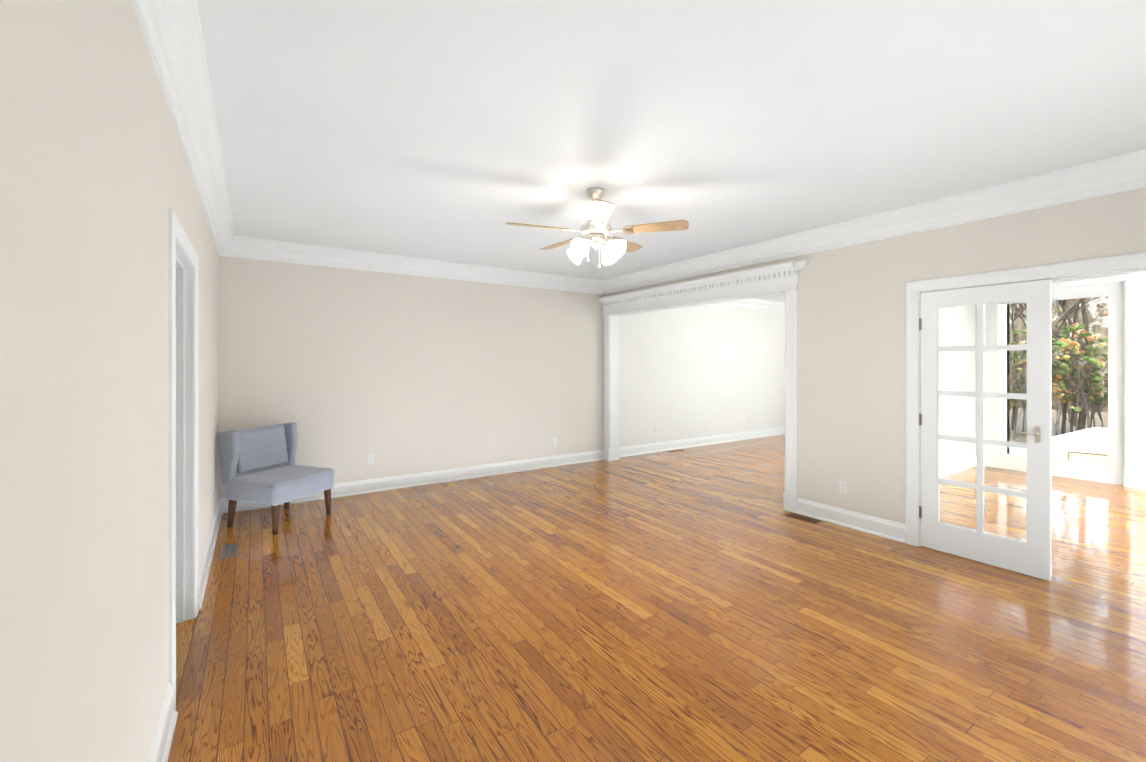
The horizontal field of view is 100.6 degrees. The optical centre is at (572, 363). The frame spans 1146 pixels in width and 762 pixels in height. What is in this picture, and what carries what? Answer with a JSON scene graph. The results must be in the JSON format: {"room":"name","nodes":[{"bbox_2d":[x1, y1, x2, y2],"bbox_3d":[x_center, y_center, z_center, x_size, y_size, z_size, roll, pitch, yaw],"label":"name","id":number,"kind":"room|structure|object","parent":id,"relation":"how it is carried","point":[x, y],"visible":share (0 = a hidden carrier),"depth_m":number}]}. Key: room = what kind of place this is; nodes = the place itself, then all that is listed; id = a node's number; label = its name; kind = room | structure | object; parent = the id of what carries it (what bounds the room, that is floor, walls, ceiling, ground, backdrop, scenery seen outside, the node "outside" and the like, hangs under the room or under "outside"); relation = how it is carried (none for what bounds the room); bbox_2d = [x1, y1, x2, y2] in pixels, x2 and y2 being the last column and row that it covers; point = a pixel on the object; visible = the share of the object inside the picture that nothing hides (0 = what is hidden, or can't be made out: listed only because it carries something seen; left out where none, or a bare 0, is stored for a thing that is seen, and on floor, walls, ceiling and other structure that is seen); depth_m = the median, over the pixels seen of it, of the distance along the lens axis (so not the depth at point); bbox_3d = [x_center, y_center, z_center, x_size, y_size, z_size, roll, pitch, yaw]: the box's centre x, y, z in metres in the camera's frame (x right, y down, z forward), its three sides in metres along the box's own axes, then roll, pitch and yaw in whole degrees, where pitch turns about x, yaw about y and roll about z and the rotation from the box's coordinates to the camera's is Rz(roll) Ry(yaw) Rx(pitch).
{"room":"living room","nodes":[
{"label":"living room","id":0,"kind":"room"},
{"bbox_2d":[0,0,218,761],"bbox_3d":[-1.719,0.112,1.921,0.120,2.740,6.600,0,0,-34],"label":"wall","id":1,"kind":"structure","parent":0,"point":[96,182],"depth_m":1.03},
{"bbox_2d":[147,682,177,761],"bbox_3d":[-0.807,1.408,0.691,0.030,0.150,3.140,0,0,-34],"label":"baseboard","id":2,"kind":"structure","parent":1,"relation":"attached to","point":[164,732],"depth_m":1.82},
{"bbox_2d":[168,209,198,710],"bbox_3d":[-2.025,0.417,2.378,0.160,2.130,1.020,0,0,-34],"label":"door frame","id":3,"kind":"structure","parent":1,"relation":"attached to","point":[183,334],"depth_m":2.72},
{"bbox_2d":[131,0,238,257],"bbox_3d":[-1.655,-1.162,2.053,0.134,0.193,6.450,0,0,-34],"label":"crown molding","id":4,"kind":"structure","parent":1,"relation":"attached to","point":[173,34],"depth_m":2.05},
{"bbox_2d":[199,499,222,610],"bbox_3d":[-2.857,1.406,3.759,0.030,0.150,2.200,0,0,-34],"label":"baseboard","id":5,"kind":"structure","parent":1,"relation":"attached to","point":[204,570],"depth_m":3.53},
{"bbox_2d":[219,256,784,497],"bbox_3d":[0.805,0.109,7.666,10.700,2.740,0.150,0,0,-34],"label":"wall","id":6,"kind":"structure","parent":0,"point":[347,371],"depth_m":6.07},
{"bbox_2d":[368,454,373,463],"bbox_3d":[-2.328,1.100,5.478,0.070,0.115,0.009,0,0,-34],"label":"electrical outlet","id":7,"kind":"object","parent":6,"relation":"attached to","point":[370,458],"visible":1,"depth_m":5.47},
{"bbox_2d":[219,450,602,513],"bbox_3d":[-1.507,1.405,6.014,4.780,0.150,0.030,0,0,-34],"label":"baseboard","id":8,"kind":"structure","parent":6,"relation":"attached to","point":[440,476],"depth_m":5.88},
{"bbox_2d":[239,236,602,294],"bbox_3d":[-1.482,-1.164,5.967,4.470,0.193,0.135,0,0,-34],"label":"crown molding","id":9,"kind":"structure","parent":6,"relation":"attached to","point":[249,247],"depth_m":5.60},
{"bbox_2d":[552,438,556,445],"bbox_3d":[-0.265,1.129,6.856,0.070,0.115,0.009,0,0,-34],"label":"electrical outlet","id":10,"kind":"object","parent":6,"relation":"attached to","point":[554,441],"visible":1,"depth_m":6.85},
{"bbox_2d":[619,427,784,456],"bbox_3d":[2.892,1.403,8.953,5.500,0.150,0.030,0,0,-34],"label":"baseboard","id":11,"kind":"structure","parent":6,"relation":"attached to","point":[709,440],"depth_m":8.49},
{"bbox_2d":[705,298,784,312],"bbox_3d":[2.921,-1.165,8.908,5.500,0.193,0.135,0,0,-34],"label":"crown molding","id":12,"kind":"structure","parent":6,"relation":"attached to","point":[752,304],"depth_m":9.36},
{"bbox_2d":[168,434,1145,761],"bbox_3d":[2.230,1.531,4.048,12.350,0.100,7.750,0,0,-34],"label":"floor","id":13,"kind":"structure","parent":0,"point":[712,602],"depth_m":2.65},
{"bbox_2d":[219,543,237,558],"bbox_3d":[-2.717,1.478,3.757,0.110,0.006,0.300,0,0,-34],"label":"floor vent","id":14,"kind":"object","parent":13,"relation":"in","point":[229,550],"visible":0.98,"depth_m":3.74},
{"bbox_2d":[217,422,335,534],"bbox_3d":[-2.791,1.039,4.506,0.712,0.884,0.668,0,0,19],"label":"chair","id":15,"kind":"object","parent":13,"relation":"on","point":[258,465],"visible":1,"depth_m":4.38},
{"bbox_2d":[785,513,821,523],"bbox_3d":[2.208,1.478,4.557,0.110,0.006,0.300,0,0,-34],"label":"floor vent","id":16,"kind":"object","parent":13,"relation":"in","point":[805,518],"visible":1,"depth_m":4.55},
{"bbox_2d":[197,0,1145,301],"bbox_3d":[2.230,-1.319,4.047,12.350,0.120,7.750,0,0,-34],"label":"ceiling","id":17,"kind":"structure","parent":0,"point":[455,130],"depth_m":2.39},
{"bbox_2d":[506,187,688,267],"bbox_3d":[0.133,-0.983,3.484,1.264,0.551,1.234,0,0,-34],"label":"ceiling fan","id":18,"kind":"object","parent":17,"relation":"hanging from","point":[596,230],"visible":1,"depth_m":3.36},
{"bbox_2d":[604,188,1145,523],"bbox_3d":[2.368,0.111,4.651,0.150,2.740,6.600,0,0,-34],"label":"wall","id":19,"kind":"structure","parent":0,"point":[851,432],"depth_m":4.11},
{"bbox_2d":[599,260,809,512],"bbox_3d":[1.455,0.238,6.017,0.378,2.483,3.268,0,0,-34],"label":"trim","id":20,"kind":"structure","parent":19,"relation":"attached to","point":[775,279],"depth_m":5.38},
{"bbox_2d":[839,480,846,493],"bbox_3d":[2.474,1.131,4.350,0.009,0.115,0.070,0,0,-34],"label":"electrical outlet","id":21,"kind":"object","parent":19,"relation":"attached to","point":[843,487],"visible":1,"depth_m":4.35},
{"bbox_2d":[796,498,905,542],"bbox_3d":[2.482,1.406,4.319,0.030,0.150,0.950,0,0,-34],"label":"baseboard","id":22,"kind":"structure","parent":19,"relation":"attached to","point":[811,509],"depth_m":4.26},
{"bbox_2d":[603,149,1145,294],"bbox_3d":[2.208,-1.163,4.634,0.134,0.193,6.450,0,0,-34],"label":"crown molding","id":23,"kind":"structure","parent":19,"relation":"attached to","point":[1126,172],"depth_m":3.72},
{"bbox_2d":[920,279,1051,580],"bbox_3d":[3.041,0.449,3.548,0.124,2.048,0.756,0,0,-34],"label":"french door","id":24,"kind":"structure","parent":19,"relation":"in","point":[1031,555],"depth_m":3.49},
{"bbox_2d":[906,252,1145,545],"bbox_3d":[3.295,0.404,3.263,0.194,2.155,1.710,0,0,-34],"label":"door frame","id":25,"kind":"structure","parent":19,"relation":"attached to","point":[1115,265],"depth_m":3.85},
{"bbox_2d":[939,304,1009,465],"bbox_3d":[4.765,0.110,6.283,5.650,2.740,0.150,0,0,-34],"label":"wall","id":26,"kind":"structure","parent":0,"point":[962,316],"depth_m":6.63},
{"bbox_2d":[939,455,975,477],"bbox_3d":[4.176,1.405,5.770,4.100,0.150,0.050,0,0,-34],"label":"baseboard","id":27,"kind":"structure","parent":26,"relation":"attached to","point":[960,465],"depth_m":6.50},
{"bbox_2d":[1007,304,1009,453],"bbox_3d":[6.163,0.108,9.141,0.150,2.740,3.350,0,0,-34],"label":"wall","id":28,"kind":"structure","parent":0,"point":[1009,375],"depth_m":7.76},
{"bbox_2d":[975,272,1145,475],"bbox_3d":[7.110,0.110,5.203,0.150,2.740,4.250,0,0,-34],"label":"wall","id":29,"kind":"structure","parent":0,"point":[1139,450],"depth_m":5.65},
{"bbox_2d":[985,274,1133,485],"bbox_3d":[6.321,0.205,6.312,0.110,2.550,1.470,0,0,-34],"label":"window","id":30,"kind":"structure","parent":29,"relation":"attached to","point":[1120,369],"depth_m":6.00},
{"bbox_2d":[1124,475,1145,489],"bbox_3d":[7.391,1.406,4.622,0.030,0.150,2.670,0,0,-34],"label":"baseboard","id":31,"kind":"structure","parent":29,"relation":"attached to","point":[1139,482],"depth_m":5.64},
{"label":"outside","id":32,"kind":"structure","parent":0,"visible":0},
{"bbox_2d":[1010,408,1107,442],"bbox_3d":[32.902,2.671,21.863,61.250,0.200,80.000,0,0,-34],"label":"ground","id":33,"kind":"structure","parent":32,"point":[1022,438],"depth_m":20.44},
{"bbox_2d":[1010,427,1107,460],"bbox_3d":[10.691,2.157,10.686,8.633,0.840,0.471,0,0,-30],"label":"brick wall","id":34,"kind":"structure","parent":33,"relation":"on","point":[1098,441],"depth_m":11.41},
{"bbox_2d":[1010,296,1107,438],"bbox_3d":[17.718,-4.009,16.236,18.012,13.284,24.486,0,0,-34],"label":"trees","id":35,"kind":"object","parent":33,"relation":"on","point":[1086,393],"depth_m":15.57},
{"bbox_2d":[1068,451,1107,465],"bbox_3d":[9.297,2.113,8.508,0.630,0.936,0.688,0,0,41],"label":"patio chair","id":36,"kind":"object","parent":33,"relation":"on","point":[1090,458],"depth_m":8.74},
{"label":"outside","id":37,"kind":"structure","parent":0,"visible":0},
{"bbox_2d":[1010,296,1107,411],"bbox_3d":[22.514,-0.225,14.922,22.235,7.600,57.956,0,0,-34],"label":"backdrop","id":38,"kind":"structure","parent":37,"point":[1102,330],"depth_m":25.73}
]}

